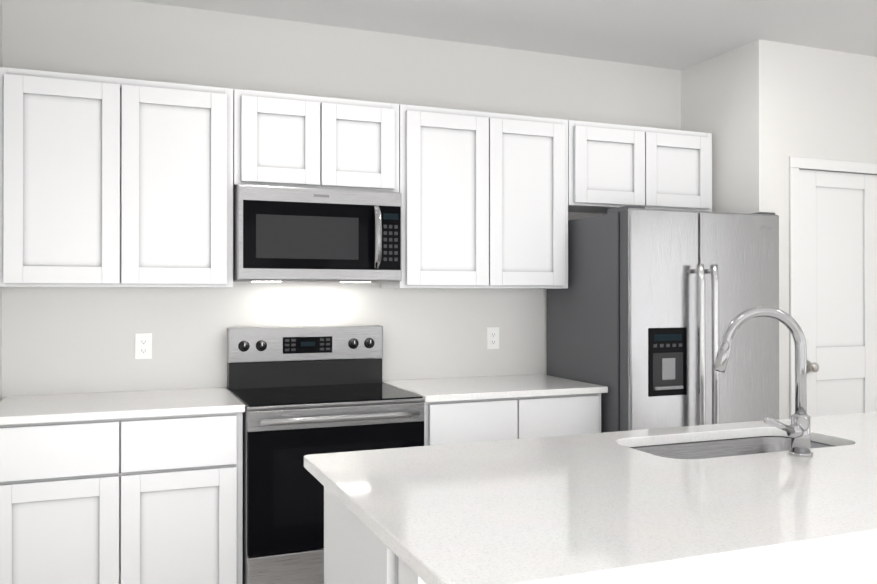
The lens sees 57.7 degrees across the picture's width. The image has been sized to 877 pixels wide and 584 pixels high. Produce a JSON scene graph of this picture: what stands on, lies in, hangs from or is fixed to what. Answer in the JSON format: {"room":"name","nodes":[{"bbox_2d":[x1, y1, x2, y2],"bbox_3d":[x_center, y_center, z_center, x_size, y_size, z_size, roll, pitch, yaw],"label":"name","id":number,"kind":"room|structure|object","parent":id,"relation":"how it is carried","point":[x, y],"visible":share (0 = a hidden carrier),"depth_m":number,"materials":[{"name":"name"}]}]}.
{"room":"kitchen","nodes":[
{"label":"kitchen","id":0,"kind":"room"},
{"bbox_2d":[0,0,1,400],"bbox_3d":[-0.734,0.019,0.408,0.100,2.695,6.400,0,0,-22],"label":"wall","id":1,"kind":"structure","parent":0,"point":[0,287],"depth_m":3.37,"materials":[{"name":"white paint"}]},
{"bbox_2d":[2,0,680,398],"bbox_3d":[0.492,0.032,4.390,5.315,2.695,0.100,0,0,-22],"label":"wall","id":2,"kind":"structure","parent":0,"point":[68,340],"depth_m":3.84,"materials":[{"name":"white paint"}]},
{"bbox_2d":[0,67,232,287],"bbox_3d":[-1.368,-0.453,3.424,0.910,0.865,0.322,0,0,-22],"label":"upper cabinet","id":3,"kind":"object","parent":2,"relation":"attached to","point":[110,182],"visible":1,"depth_m":3.27,"materials":[{"name":"white wood"}]},
{"bbox_2d":[135,333,151,358],"bbox_3d":[-1.337,0.246,3.605,0.072,0.116,0.008,0,0,-22],"label":"electrical outlet","id":4,"kind":"object","parent":2,"relation":"attached to","point":[143,345],"visible":1,"depth_m":3.60,"materials":[{"name":"white plastic"}]},
{"bbox_2d":[233,89,398,191],"bbox_3d":[-0.589,-0.676,3.734,0.758,0.417,0.322,0,0,-22],"label":"upper cabinet","id":5,"kind":"object","parent":2,"relation":"attached to","point":[290,140],"visible":0.9,"depth_m":3.58,"materials":[{"name":"white wood"}]},
{"bbox_2d":[233,184,401,282],"bbox_3d":[-0.567,-0.254,3.674,0.743,0.414,0.445,0,0,-22],"label":"microwave","id":6,"kind":"object","parent":5,"relation":"attached to","point":[289,234],"visible":0.98,"depth_m":3.52,"materials":[{"name":"grey metal"}]},
{"bbox_2d":[381,104,567,288],"bbox_3d":[0.190,-0.451,4.042,0.910,0.865,0.322,0,0,-22],"label":"upper cabinet","id":7,"kind":"object","parent":2,"relation":"attached to","point":[484,200],"visible":0.98,"depth_m":3.88,"materials":[{"name":"white wood"}]},
{"bbox_2d":[487,327,498,348],"bbox_3d":[0.292,0.247,4.251,0.072,0.116,0.008,0,0,-22],"label":"electrical outlet","id":8,"kind":"object","parent":2,"relation":"attached to","point":[492,337],"visible":1,"depth_m":4.25,"materials":[{"name":"white plastic"}]},
{"bbox_2d":[568,120,711,213],"bbox_3d":[1.042,-0.664,4.380,0.916,0.437,0.322,0,0,-22],"label":"upper cabinet","id":9,"kind":"object","parent":2,"relation":"attached to","point":[610,166],"visible":0.88,"depth_m":4.22,"materials":[{"name":"white wood"}]},
{"bbox_2d":[132,0,876,69],"bbox_3d":[1.671,-1.350,1.420,5.315,0.050,6.500,0,0,-22],"label":"ceiling","id":10,"kind":"structure","parent":0,"point":[676,34],"depth_m":3.89,"materials":[{"name":"white paint"}]},
{"bbox_2d":[681,39,876,418],"bbox_3d":[2.324,0.033,4.729,1.658,2.695,0.620,0,0,-22],"label":"wall","id":11,"kind":"structure","parent":0,"point":[762,111],"depth_m":4.28,"materials":[{"name":"white paint"}]},
{"bbox_2d":[789,157,876,418],"bbox_3d":[2.188,0.332,4.391,0.754,2.095,0.126,0,0,-22],"label":"door frame","id":12,"kind":"structure","parent":11,"relation":"attached to","point":[796,164],"depth_m":4.21,"materials":[{"name":"paint"}]},
{"bbox_2d":[799,169,876,416],"bbox_3d":[2.216,0.356,4.333,0.644,2.023,0.114,0,0,-22],"label":"door","id":13,"kind":"structure","parent":11,"relation":"in","point":[838,268],"depth_m":4.36,"materials":[{"name":"paint"}]},
{"bbox_3d":[1.671,1.395,1.411,5.315,0.050,6.500,0,0,-22],"label":"floor","id":14,"kind":"structure","parent":0,"visible":0},
{"bbox_2d":[0,387,244,583],"bbox_3d":[-1.308,0.911,3.270,0.916,0.930,0.645,0,0,-22],"label":"base cabinet","id":15,"kind":"object","parent":14,"relation":"on","point":[134,487],"visible":1,"depth_m":3.01,"materials":[{"name":"wood"}]},
{"bbox_2d":[227,325,424,583],"bbox_3d":[-0.514,0.772,3.536,0.748,1.210,0.734,0,0,-22],"label":"range","id":16,"kind":"object","parent":14,"relation":"on","point":[299,393],"visible":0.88,"depth_m":3.26,"materials":[{"name":"grey metal"}]},
{"bbox_2d":[382,374,607,445],"bbox_3d":[0.253,0.913,3.888,0.926,0.930,0.645,0,0,-22],"label":"base cabinet","id":17,"kind":"object","parent":14,"relation":"on","point":[476,409],"visible":0.21,"depth_m":3.63,"materials":[{"name":"wood"}]},
{"bbox_2d":[324,490,876,583],"bbox_3d":[0.926,0.922,2.119,2.290,0.900,0.905,0,0,-22],"label":"kitchen island","id":18,"kind":"object","parent":14,"relation":"on","point":[351,554],"depth_m":1.85,"materials":[{"name":"white wood"}]},
{"bbox_2d":[304,412,876,583],"bbox_3d":[0.935,0.457,2.097,2.380,0.029,1.075,0,0,-22],"label":"island countertop","id":19,"kind":"structure","parent":18,"relation":"on","point":[596,508],"depth_m":1.66,"materials":[{"name":"white stone"}]},
{"bbox_2d":[624,430,843,457],"bbox_3d":[0.880,0.568,2.358,0.740,0.216,0.380,0,0,-22],"label":"sink","id":20,"kind":"object","parent":19,"relation":"in","point":[708,445],"depth_m":2.52,"materials":[{"name":"silver metal"}]},
{"bbox_2d":[713,306,819,457],"bbox_3d":[0.889,0.240,2.142,0.248,0.404,0.162,0,0,-22],"label":"faucet","id":21,"kind":"object","parent":19,"relation":"on","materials":[{"name":"silver metal"}]},
{"bbox_2d":[547,205,778,432],"bbox_3d":[1.159,0.491,4.111,0.890,1.775,0.847,0,0,-22],"label":"refrigerator","id":22,"kind":"object","parent":14,"relation":"on","point":[645,307],"visible":0.58,"depth_m":3.78,"materials":[{"name":"grey metal"}]}
]}

